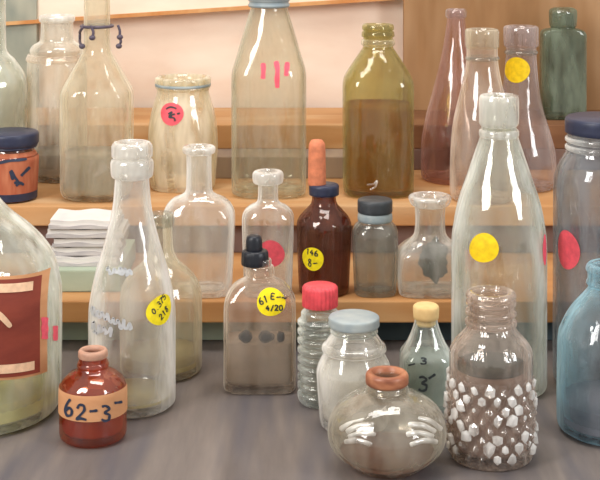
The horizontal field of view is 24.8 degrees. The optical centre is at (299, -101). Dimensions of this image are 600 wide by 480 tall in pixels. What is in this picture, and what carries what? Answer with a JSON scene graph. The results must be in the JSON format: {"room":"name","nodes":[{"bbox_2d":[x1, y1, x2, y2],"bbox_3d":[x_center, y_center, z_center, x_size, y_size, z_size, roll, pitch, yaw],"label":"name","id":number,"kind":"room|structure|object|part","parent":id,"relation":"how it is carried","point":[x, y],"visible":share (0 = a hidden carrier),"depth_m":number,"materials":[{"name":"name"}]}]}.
{"room":"bottle shop display","nodes":[
{"label":"bottle shop display","id":0,"kind":"room"},
{"bbox_2d":[25,0,402,107],"bbox_3d":[0.000,0.165,1.890,2.600,2.050,0.060,0,0,0],"label":"wall","id":1,"kind":"structure","parent":0,"point":[328,36],"depth_m":1.86,"materials":[{"name":"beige paint"}]},
{"bbox_2d":[0,0,38,106],"bbox_3d":[-0.441,0.150,1.852,0.172,0.260,0.018,0,0,0],"label":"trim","id":2,"kind":"structure","parent":1,"relation":"attached to","point":[20,38],"depth_m":1.84,"materials":[{"name":"beige paint"}]},
{"bbox_2d":[37,0,324,18],"bbox_3d":[-0.176,0.089,1.855,0.677,0.165,0.014,0,0,0],"label":"trim","id":3,"kind":"structure","parent":1,"relation":"attached to","point":[78,8],"depth_m":1.85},
{"bbox_2d":[0,0,386,25],"bbox_3d":[-0.192,0.153,1.850,0.640,0.046,0.024,0,0,0],"label":"trim","id":4,"kind":"structure","parent":1,"relation":"attached to","point":[325,2],"depth_m":1.84,"materials":[{"name":"brown wood"}]},
{"bbox_3d":[0.000,1.215,0.760,2.600,0.050,2.320,0,0,0],"label":"floor","id":5,"kind":"structure","parent":0,"visible":0},
{"bbox_2d":[0,338,599,479],"bbox_3d":[0.000,0.815,1.298,1.440,0.750,1.115,0,0,0],"label":"table","id":6,"kind":"object","parent":5,"relation":"on","point":[209,432],"visible":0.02,"depth_m":1.11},
{"bbox_2d":[0,198,61,434],"bbox_3d":[-0.283,0.326,1.177,0.154,0.226,0.155,0,0,0],"label":"glass bottle","id":7,"kind":"object","parent":6,"relation":"on","point":[29,381],"visible":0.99,"depth_m":1.14,"materials":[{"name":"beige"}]},
{"bbox_2d":[58,345,126,447],"bbox_3d":[-0.170,0.404,1.117,0.056,0.072,0.056,0,0,0],"label":"bottle","id":8,"kind":"object","parent":6,"relation":"on","point":[92,413],"visible":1,"depth_m":1.10,"materials":[{"name":"red glass"}]},
{"bbox_2d":[88,139,175,418],"bbox_3d":[-0.146,0.325,1.190,0.076,0.228,0.077,0,0,0],"label":"milk bottle","id":9,"kind":"object","parent":6,"relation":"on","point":[142,393],"visible":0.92,"depth_m":1.18,"materials":[{"name":"clear glass"}]},
{"bbox_2d":[120,210,201,382],"bbox_3d":[-0.130,0.366,1.275,0.077,0.147,0.077,0,0,0],"label":"bottle","id":10,"kind":"object","parent":6,"relation":"on","point":[147,356],"visible":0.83,"depth_m":1.26,"materials":[{"name":"clear glass"}]},
{"bbox_2d":[224,234,295,393],"bbox_3d":[-0.036,0.370,1.230,0.065,0.138,0.041,0,0,0],"label":"bottle","id":11,"kind":"object","parent":6,"relation":"on","point":[264,358],"visible":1,"depth_m":1.21,"materials":[{"name":"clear glass"}]},
{"bbox_3d":[-0.042,0.310,1.231,0.015,0.016,0.015,0,0,0],"label":"dropper bulb","id":12,"kind":"part","parent":11,"relation":"part of","materials":[{"name":"black rubber"}]},
{"bbox_2d":[0,108,599,339],"bbox_3d":[0.000,0.360,1.586,0.950,0.160,0.512,0,0,0],"label":"shelf","id":13,"kind":"object","parent":6,"relation":"on","point":[275,138],"visible":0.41,"depth_m":1.51,"materials":[{"name":"orange wood"}]},
{"bbox_2d":[0,0,27,153],"bbox_3d":[-0.368,0.215,1.625,0.086,0.240,0.086,0,0,0],"label":"clear bottle","id":14,"kind":"object","parent":13,"relation":"on","point":[13,85],"visible":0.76,"depth_m":1.61,"materials":[{"name":"clear glass"}]},
{"bbox_2d":[0,127,38,203],"bbox_3d":[-0.327,0.298,1.537,0.064,0.075,0.065,0,0,0],"label":"jar","id":15,"kind":"object","parent":13,"relation":"on","point":[18,172],"visible":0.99,"depth_m":1.51,"materials":[{"name":"orange glass"}]},
{"bbox_3d":[-0.327,0.268,1.537,0.064,0.015,0.064,0,0,0],"label":"lid","id":16,"kind":"part","parent":15,"relation":"part of","materials":[{"name":"blue plastic"}]},
{"bbox_3d":[-0.327,0.299,1.537,0.063,0.073,0.063,0,0,0],"label":"glass","id":17,"kind":"part","parent":15,"relation":"part of","materials":[{"name":"orange glass"}]},
{"bbox_2d":[25,14,87,182],"bbox_3d":[-0.294,0.237,1.652,0.075,0.196,0.075,0,0,0],"label":"bottle","id":18,"kind":"object","parent":13,"relation":"on","point":[49,156],"visible":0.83,"depth_m":1.64,"materials":[{"name":"clear glass"}]},
{"bbox_2d":[38,239,134,291],"bbox_3d":[-0.220,0.380,1.423,0.082,0.022,0.125,0,0,0],"label":"box","id":19,"kind":"object","parent":13,"relation":"on","point":[74,279],"visible":0.47,"depth_m":1.36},
{"bbox_2d":[45,251,123,266],"bbox_3d":[-0.220,0.364,1.398,0.072,0.009,0.052,0,0,0],"label":"booklet","id":20,"kind":"object","parent":19,"relation":"on","point":[63,261],"visible":0.51,"depth_m":1.37,"materials":[{"name":"grey paper"}]},
{"bbox_2d":[51,241,125,255],"bbox_3d":[-0.217,0.354,1.401,0.072,0.009,0.046,0,0,0],"label":"booklet","id":21,"kind":"object","parent":20,"relation":"on","point":[59,251],"visible":0.42,"depth_m":1.38,"materials":[{"name":"grey paper"}]},
{"bbox_2d":[52,231,127,246],"bbox_3d":[-0.215,0.345,1.400,0.070,0.009,0.048,0,0,0],"label":"booklet","id":22,"kind":"object","parent":21,"relation":"on","point":[58,242],"visible":0.41,"depth_m":1.38,"materials":[{"name":"grey paper"}]},
{"bbox_2d":[46,219,129,237],"bbox_3d":[-0.217,0.336,1.399,0.078,0.009,0.050,0,0,0],"label":"booklet","id":23,"kind":"object","parent":22,"relation":"on","point":[124,226],"visible":0.48,"depth_m":1.38,"materials":[{"name":"grey paper"}]},
{"bbox_2d":[48,209,123,228],"bbox_3d":[-0.218,0.326,1.398,0.070,0.009,0.052,0,0,0],"label":"booklet","id":24,"kind":"object","parent":23,"relation":"on","point":[63,218],"visible":0.91,"depth_m":1.38,"materials":[{"name":"grey paper"}]},
{"bbox_2d":[59,3,133,201],"bbox_3d":[-0.231,0.213,1.550,0.082,0.245,0.082,0,0,0],"label":"bottle","id":25,"kind":"object","parent":13,"relation":"on","point":[84,170],"visible":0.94,"depth_m":1.52,"materials":[{"name":"clear glass"}]},
{"bbox_2d":[148,73,217,192],"bbox_3d":[-0.137,0.271,1.600,0.083,0.129,0.083,0,0,0],"label":"jar","id":26,"kind":"object","parent":13,"relation":"on","point":[171,114],"visible":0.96,"depth_m":1.58,"materials":[{"name":"clear glass"}]},
{"bbox_3d":[-0.215,0.426,1.368,0.470,0.028,0.012,0,0,0],"label":"riser panel","id":27,"kind":"part","parent":13,"relation":"part of","materials":[{"name":"brown wood"}]},
{"bbox_2d":[162,143,234,297],"bbox_3d":[-0.101,0.318,1.360,0.072,0.145,0.050,0,0,0],"label":"flask","id":28,"kind":"object","parent":13,"relation":"on","point":[220,290],"visible":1,"depth_m":1.35,"materials":[{"name":"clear glass"}]},
{"bbox_3d":[-0.038,0.323,1.680,0.332,0.026,0.064,0,0,0],"label":"riser panel","id":29,"kind":"part","parent":13,"relation":"part of","materials":[{"name":"brown wood"}]},
{"bbox_2d":[242,168,293,297],"bbox_3d":[-0.032,0.330,1.357,0.052,0.121,0.042,0,0,0],"label":"clear bottle","id":30,"kind":"object","parent":13,"relation":"on","point":[276,252],"visible":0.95,"depth_m":1.35,"materials":[{"name":"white glass"}]},
{"bbox_2d":[231,0,305,198],"bbox_3d":[-0.036,0.217,1.571,0.087,0.238,0.088,0,0,0],"label":"clear bottle","id":31,"kind":"object","parent":13,"relation":"on","point":[266,4],"visible":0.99,"depth_m":1.56,"materials":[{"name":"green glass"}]},
{"bbox_3d":[0.000,0.375,1.519,0.900,0.033,0.012,0,0,0],"label":"riser panel","id":32,"kind":"part","parent":13,"relation":"part of","materials":[{"name":"brown wood"}]},
{"bbox_2d":[297,139,350,296],"bbox_3d":[0.024,0.315,1.362,0.055,0.151,0.055,0,0,0],"label":"bottle","id":33,"kind":"object","parent":13,"relation":"on","point":[323,228],"visible":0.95,"depth_m":1.34,"materials":[{"name":"brown glass"}]},
{"bbox_3d":[0.017,0.262,1.362,0.018,0.045,0.018,0,0,0],"label":"dropper bulb","id":34,"kind":"part","parent":33,"relation":"part of","materials":[{"name":"orange rubber"}]},
{"bbox_3d":[0.024,0.338,1.362,0.055,0.104,0.055,0,0,0],"label":"glass","id":35,"kind":"part","parent":33,"relation":"part of","materials":[{"name":"brown glass"}]},
{"bbox_2d":[352,196,397,297],"bbox_3d":[0.075,0.344,1.360,0.046,0.092,0.046,0,0,0],"label":"bottle","id":36,"kind":"object","parent":13,"relation":"on","point":[372,210],"visible":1,"depth_m":1.35,"materials":[{"name":"clear glass"}]},
{"bbox_2d":[342,23,413,197],"bbox_3d":[0.090,0.239,1.571,0.082,0.193,0.084,0,0,0],"label":"bottle","id":37,"kind":"object","parent":13,"relation":"on","point":[378,139],"visible":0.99,"depth_m":1.54,"materials":[{"name":"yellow glass"}]},
{"bbox_2d":[396,191,464,297],"bbox_3d":[0.130,0.342,1.360,0.067,0.096,0.050,0,0,0],"label":"bottle","id":38,"kind":"object","parent":13,"relation":"on","point":[433,262],"visible":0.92,"depth_m":1.35,"materials":[{"name":"clear glass"}]},
{"bbox_2d":[421,8,490,184],"bbox_3d":[0.188,0.234,1.645,0.084,0.204,0.084,0,0,0],"label":"bottle","id":39,"kind":"object","parent":13,"relation":"on","point":[477,175],"visible":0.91,"depth_m":1.64,"materials":[{"name":"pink glass"}]},
{"bbox_3d":[0.235,0.426,1.368,0.430,0.028,0.012,0,0,0],"label":"riser panel","id":40,"kind":"part","parent":13,"relation":"part of","materials":[{"name":"brown wood"}]},
{"bbox_2d":[450,28,513,204],"bbox_3d":[0.205,0.240,1.535,0.072,0.191,0.072,0,0,0],"label":"bottle","id":41,"kind":"object","parent":13,"relation":"on","point":[493,196],"visible":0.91,"depth_m":1.53,"materials":[{"name":"clear glass"}]},
{"bbox_2d":[403,0,599,109],"bbox_3d":[0.299,0.130,1.824,0.322,0.300,0.018,0,0,0],"label":"board","id":42,"kind":"object","parent":13,"relation":"on","point":[424,21],"visible":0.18,"depth_m":1.81,"materials":[{"name":"brown wood"}]},
{"bbox_3d":[0.289,0.323,1.706,0.322,0.026,0.012,0,0,0],"label":"riser panel","id":43,"kind":"part","parent":13,"relation":"part of","materials":[{"name":"brown wood"}]},
{"bbox_2d":[486,25,556,192],"bbox_3d":[0.259,0.242,1.600,0.082,0.188,0.082,0,0,0],"label":"bottle","id":44,"kind":"object","parent":13,"relation":"on","point":[517,69],"visible":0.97,"depth_m":1.59,"materials":[{"name":"clear glass"}]},
{"bbox_2d":[540,7,586,119],"bbox_3d":[0.337,0.209,1.750,0.056,0.142,0.036,0,0,0],"label":"bottle","id":45,"kind":"object","parent":13,"relation":"on","point":[569,101],"visible":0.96,"depth_m":1.74,"materials":[{"name":"green glass"}]},
{"bbox_3d":[0.339,0.221,1.732,0.038,0.096,0.001,0,0,0],"label":"panel","id":46,"kind":"part","parent":45,"relation":"part of","materials":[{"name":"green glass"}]},
{"bbox_2d":[297,281,341,408],"bbox_3d":[0.018,0.388,1.195,0.039,0.103,0.039,0,0,0],"label":"bottle","id":47,"kind":"object","parent":6,"relation":"on","point":[316,295],"visible":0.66,"depth_m":1.19,"materials":[{"name":"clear glass"}]},
{"bbox_2d":[316,309,390,435],"bbox_3d":[0.045,0.394,1.145,0.063,0.091,0.063,0,0,0],"label":"jar","id":48,"kind":"object","parent":6,"relation":"on","point":[337,378],"visible":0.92,"depth_m":1.13,"materials":[{"name":"clear glass"}]},
{"bbox_3d":[0.045,0.353,1.145,0.043,0.009,0.043,0,0,0],"label":"lid","id":49,"kind":"part","parent":48,"relation":"part of","materials":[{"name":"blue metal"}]},
{"bbox_2d":[327,365,446,478],"bbox_3d":[0.068,0.404,1.063,0.093,0.072,0.093,0,0,0],"label":"bottle","id":50,"kind":"object","parent":6,"relation":"on","point":[384,453],"visible":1,"depth_m":1.05,"materials":[{"name":"clear glass"}]},
{"bbox_2d":[399,301,452,415],"bbox_3d":[0.109,0.395,1.181,0.046,0.089,0.047,0,0,0],"label":"bottle","id":51,"kind":"object","parent":6,"relation":"on","point":[425,367],"visible":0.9,"depth_m":1.17,"materials":[{"name":"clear glass"}]},
{"bbox_2d":[443,285,538,471],"bbox_3d":[0.151,0.374,1.080,0.074,0.130,0.075,0,0,0],"label":"jar","id":52,"kind":"object","parent":6,"relation":"on","point":[492,396],"visible":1,"depth_m":1.06,"materials":[{"name":"clear glass"}]},
{"bbox_2d":[451,92,546,396],"bbox_3d":[0.179,0.308,1.231,0.086,0.264,0.086,0,0,0],"label":"bottle","id":53,"kind":"object","parent":6,"relation":"on","point":[484,247],"visible":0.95,"depth_m":1.22,"materials":[{"name":"clear glass"}]},
{"bbox_2d":[553,111,599,383],"bbox_3d":[0.277,0.319,1.245,0.092,0.242,0.092,0,0,0],"label":"lidded jar","id":54,"kind":"object","parent":6,"relation":"on","point":[586,125],"visible":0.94,"depth_m":1.23,"materials":[{"name":"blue glass"}]},
{"bbox_3d":[0.277,0.205,1.245,0.070,0.015,0.070,0,0,0],"label":"lid","id":55,"kind":"part","parent":54,"relation":"part of","materials":[{"name":"blue plastic"}]},
{"bbox_2d":[556,258,599,445],"bbox_3d":[0.259,0.371,1.133,0.091,0.137,0.091,0,0,0],"label":"jar","id":56,"kind":"object","parent":6,"relation":"on","point":[577,404],"visible":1,"depth_m":1.13,"materials":[{"name":"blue glass"}]}
]}

